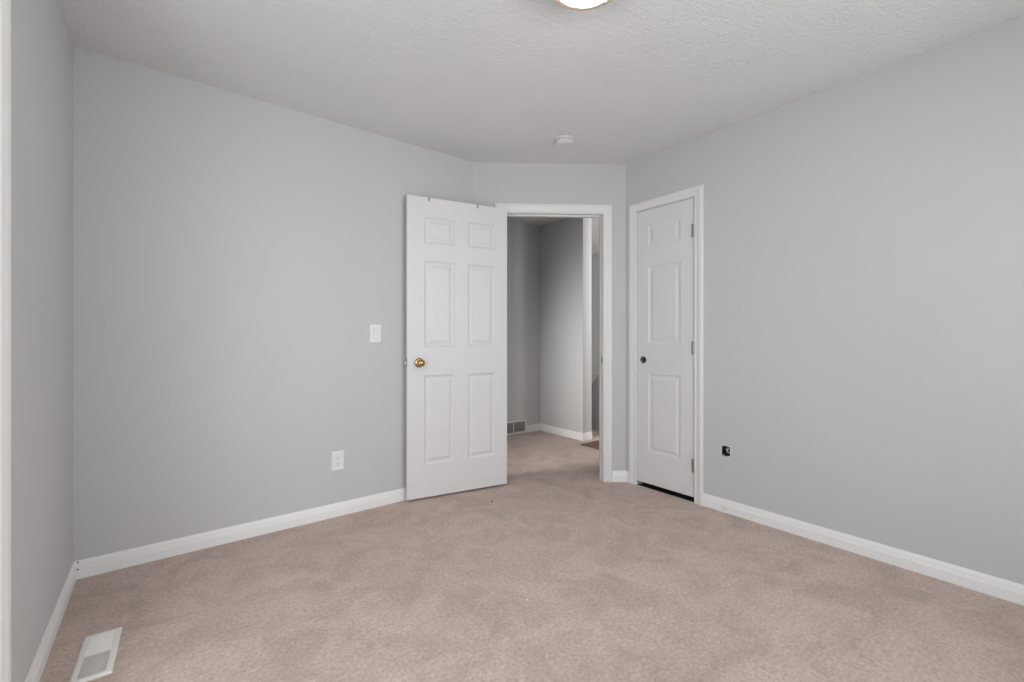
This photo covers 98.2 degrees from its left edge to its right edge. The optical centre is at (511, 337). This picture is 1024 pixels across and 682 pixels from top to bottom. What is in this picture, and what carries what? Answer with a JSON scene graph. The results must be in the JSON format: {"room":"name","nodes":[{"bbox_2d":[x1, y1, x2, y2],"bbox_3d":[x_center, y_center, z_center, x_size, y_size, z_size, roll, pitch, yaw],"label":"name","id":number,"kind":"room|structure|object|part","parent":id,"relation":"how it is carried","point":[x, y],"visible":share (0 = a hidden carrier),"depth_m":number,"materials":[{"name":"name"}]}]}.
{"room":"empty bedroom","nodes":[
{"label":"empty bedroom","id":0,"kind":"room"},
{"bbox_2d":[11,0,72,681],"bbox_3d":[-0.912,-0.114,0.505,0.160,2.440,3.751,0,0,-38],"label":"wall","id":1,"kind":"structure","parent":0,"point":[41,42],"depth_m":1.48,"materials":[{"name":"paint"}]},
{"bbox_2d":[0,0,10,681],"bbox_3d":[-0.825,-0.014,0.408,0.176,2.172,1.752,0,0,-38],"label":"window","id":2,"kind":"structure","parent":1,"relation":"in","point":[5,5],"depth_m":1.12,"materials":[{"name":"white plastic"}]},
{"bbox_2d":[25,562,75,681],"bbox_3d":[-1.655,1.065,1.591,0.011,0.082,1.125,0,0,-38],"label":"baseboard","id":3,"kind":"structure","parent":1,"relation":"attached to","point":[37,667],"depth_m":1.59,"materials":[{"name":"white paint"}]},
{"bbox_2d":[73,46,472,561],"bbox_3d":[-1.214,-0.114,2.725,2.336,2.440,0.115,0,0,-38],"label":"wall","id":4,"kind":"structure","parent":0,"point":[236,256],"depth_m":2.40,"materials":[{"name":"paint"}]},
{"bbox_2d":[74,488,405,579],"bbox_3d":[-1.149,1.065,2.696,2.171,0.082,0.012,0,0,-38],"label":"baseboard","id":5,"kind":"structure","parent":4,"relation":"attached to","point":[88,567],"depth_m":2.38,"materials":[{"name":"white paint"}]},
{"bbox_2d":[331,450,343,471],"bbox_3d":[-1.080,0.763,2.752,0.076,0.120,0.008,0,0,-38],"label":"electrical outlet","id":6,"kind":"object","parent":4,"relation":"attached to","point":[337,457],"visible":1,"depth_m":2.75,"materials":[{"name":"white plastic"}]},
{"bbox_2d":[370,324,380,342],"bbox_3d":[-0.890,-0.028,2.899,0.078,0.120,0.011,0,0,-38],"label":"light switch","id":7,"kind":"object","parent":4,"relation":"attached to","point":[375,329],"visible":1,"depth_m":2.90,"materials":[{"name":"white plastic"}]},
{"bbox_2d":[507,219,539,435],"bbox_3d":[-0.605,-0.114,4.641,2.577,2.440,0.115,0,0,-38],"label":"wall","id":8,"kind":"structure","parent":0,"point":[523,239],"depth_m":5.15,"materials":[{"name":"paint"}]},
{"bbox_2d":[507,419,525,435],"bbox_3d":[0.017,1.024,5.050,0.380,0.156,0.010,0,0,-38],"label":"air vent","id":9,"kind":"object","parent":8,"relation":"in","point":[517,426],"visible":0.78,"depth_m":5.08,"materials":[{"name":"white metal"}]},
{"bbox_2d":[526,423,539,432],"bbox_3d":[0.255,1.065,5.235,0.218,0.082,0.011,0,0,-38],"label":"baseboard","id":10,"kind":"structure","parent":8,"relation":"attached to","point":[535,427],"depth_m":5.23,"materials":[{"name":"white paint"}]},
{"bbox_2d":[39,430,1023,681],"bbox_3d":[0.617,1.165,3.248,6.220,0.123,6.450,0,0,-38],"label":"floor","id":11,"kind":"structure","parent":0,"point":[620,581],"depth_m":1.85,"materials":[{"name":"beige carpet"}]},
{"bbox_2d":[69,627,121,681],"bbox_3d":[-1.445,1.103,1.548,0.105,0.007,0.286,0,0,-36],"label":"floor vent","id":12,"kind":"object","parent":11,"relation":"in","point":[97,654],"visible":1,"depth_m":1.53,"materials":[{"name":"white metal"}]},
{"bbox_2d":[580,440,598,449],"bbox_3d":[1.119,1.099,4.569,0.650,0.013,0.540,0,0,-39],"label":"door mat","id":13,"kind":"object","parent":11,"relation":"on","point":[594,444],"visible":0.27,"depth_m":4.54,"materials":[{"name":"beige carpet"}]},
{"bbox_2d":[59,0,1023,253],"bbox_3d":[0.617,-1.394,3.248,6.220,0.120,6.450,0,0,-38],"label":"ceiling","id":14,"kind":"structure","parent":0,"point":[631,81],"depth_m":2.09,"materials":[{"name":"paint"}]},
{"bbox_2d":[554,135,574,147],"bbox_3d":[0.355,-1.315,2.994,0.146,0.038,0.146,0,0,0],"label":"smoke detector","id":15,"kind":"object","parent":14,"relation":"attached to","point":[564,141],"visible":1,"depth_m":2.96,"materials":[{"name":"white plastic"}]},
{"bbox_3d":[0.355,-1.329,2.994,0.146,0.009,0.146,0,0,0],"label":"mounting plate","id":16,"kind":"part","parent":15,"relation":"part of","materials":[{"name":"white plastic"}]},
{"bbox_2d":[553,0,611,10],"bbox_3d":[0.268,-1.288,1.596,0.300,0.092,0.300,0,0,-38],"label":"ceiling light","id":17,"kind":"object","parent":14,"relation":"attached to","point":[575,5],"visible":1,"depth_m":1.69,"materials":[{"name":"white glass"}]},
{"bbox_3d":[0.268,-1.264,1.596,0.243,0.045,0.243,0,0,-38],"label":"lamp shade","id":18,"kind":"part","parent":17,"relation":"part of","materials":[{"name":"white glass"}]},
{"bbox_2d":[473,162,625,470],"bbox_3d":[0.302,-0.114,3.454,1.208,2.440,0.115,0,0,-2],"label":"wall","id":19,"kind":"structure","parent":0,"point":[493,182],"depth_m":3.41,"materials":[{"name":"paint"}]},
{"bbox_2d":[405,194,506,499],"bbox_3d":[-0.381,0.065,3.159,0.765,2.050,0.160,0,0,-28],"label":"door","id":20,"kind":"structure","parent":19,"relation":"in","point":[456,361],"depth_m":3.13,"materials":[{"name":"white paint"}]},
{"bbox_3d":[-0.615,0.170,2.982,0.066,0.066,0.062,0,0,-28],"label":"knob","id":21,"kind":"part","parent":20,"relation":"part of","materials":[{"name":"gold metal"}]},
{"bbox_2d":[495,203,611,481],"bbox_3d":[0.316,0.042,3.454,0.903,2.128,0.148,0,0,-2],"label":"door frame","id":22,"kind":"structure","parent":19,"relation":"attached to","point":[603,212],"depth_m":3.40,"materials":[{"name":"white paint"}]},
{"bbox_2d":[612,471,625,481],"bbox_3d":[0.824,1.065,3.413,0.108,0.082,0.011,0,0,-2],"label":"baseboard","id":23,"kind":"structure","parent":19,"relation":"attached to","point":[617,476],"depth_m":3.41,"materials":[{"name":"white paint"}]},
{"bbox_2d":[540,218,591,432],"bbox_3d":[0.603,-0.114,5.079,0.137,2.440,0.688,0,0,-38],"label":"wall","id":24,"kind":"structure","parent":0,"point":[565,244],"depth_m":4.96,"materials":[{"name":"paint"}]},
{"bbox_2d":[540,423,582,440],"bbox_3d":[0.548,1.065,5.029,0.011,0.082,0.699,0,0,-38],"label":"baseboard","id":25,"kind":"structure","parent":24,"relation":"attached to","point":[546,428],"depth_m":5.01,"materials":[{"name":"white paint"}]},
{"bbox_2d":[583,431,591,440],"bbox_3d":[0.814,1.065,4.800,0.148,0.082,0.011,0,0,-38],"label":"baseboard","id":26,"kind":"structure","parent":24,"relation":"attached to","point":[588,435],"depth_m":4.79,"materials":[{"name":"white paint"}]},
{"bbox_2d":[592,253,598,377],"bbox_3d":[2.406,-0.114,5.699,0.100,2.440,4.400,0,0,-38],"label":"wall","id":27,"kind":"structure","parent":0,"point":[595,257],"depth_m":7.01,"materials":[{"name":"paint"}]},
{"bbox_2d":[592,372,598,430],"bbox_3d":[1.128,0.303,5.205,0.150,1.605,2.400,0,0,-38],"label":"wall","id":28,"kind":"structure","parent":0,"point":[595,380],"depth_m":5.29,"materials":[{"name":"paint"}]},
{"bbox_2d":[626,16,1023,584],"bbox_3d":[1.869,-0.114,2.251,0.115,2.440,3.065,0,0,-38],"label":"wall","id":29,"kind":"structure","parent":0,"point":[864,235],"depth_m":2.21,"materials":[{"name":"paint"}]},
{"bbox_2d":[626,471,628,482],"bbox_3d":[0.884,1.065,3.404,0.011,0.082,0.035,0,0,-38],"label":"baseboard","id":30,"kind":"structure","parent":29,"relation":"attached to","point":[627,472],"depth_m":3.40,"materials":[{"name":"white paint"}]},
{"bbox_2d":[637,198,693,496],"bbox_3d":[1.092,0.066,3.164,0.048,2.012,0.462,0,0,-38],"label":"door","id":31,"kind":"structure","parent":29,"relation":"in","point":[665,234],"depth_m":3.16,"materials":[{"name":"white paint"}]},
{"bbox_2d":[629,184,703,505],"bbox_3d":[1.121,0.048,3.191,0.132,2.116,0.591,0,0,-38],"label":"door frame","id":32,"kind":"structure","parent":29,"relation":"attached to","point":[697,192],"depth_m":2.96,"materials":[{"name":"white paint"}]},
{"bbox_2d":[721,445,730,456],"bbox_3d":[1.379,0.718,2.831,0.080,0.076,0.067,0,0,-38],"label":"electrical box","id":33,"kind":"object","parent":29,"relation":"attached to","point":[725,450],"visible":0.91,"depth_m":2.83,"materials":[{"name":"plastic"}]},
{"bbox_2d":[703,493,1023,605],"bbox_3d":[1.977,1.065,2.010,0.012,0.082,2.324,0,0,-38],"label":"baseboard","id":34,"kind":"structure","parent":29,"relation":"attached to","point":[997,587],"depth_m":2.19,"materials":[{"name":"white paint"}]}
]}

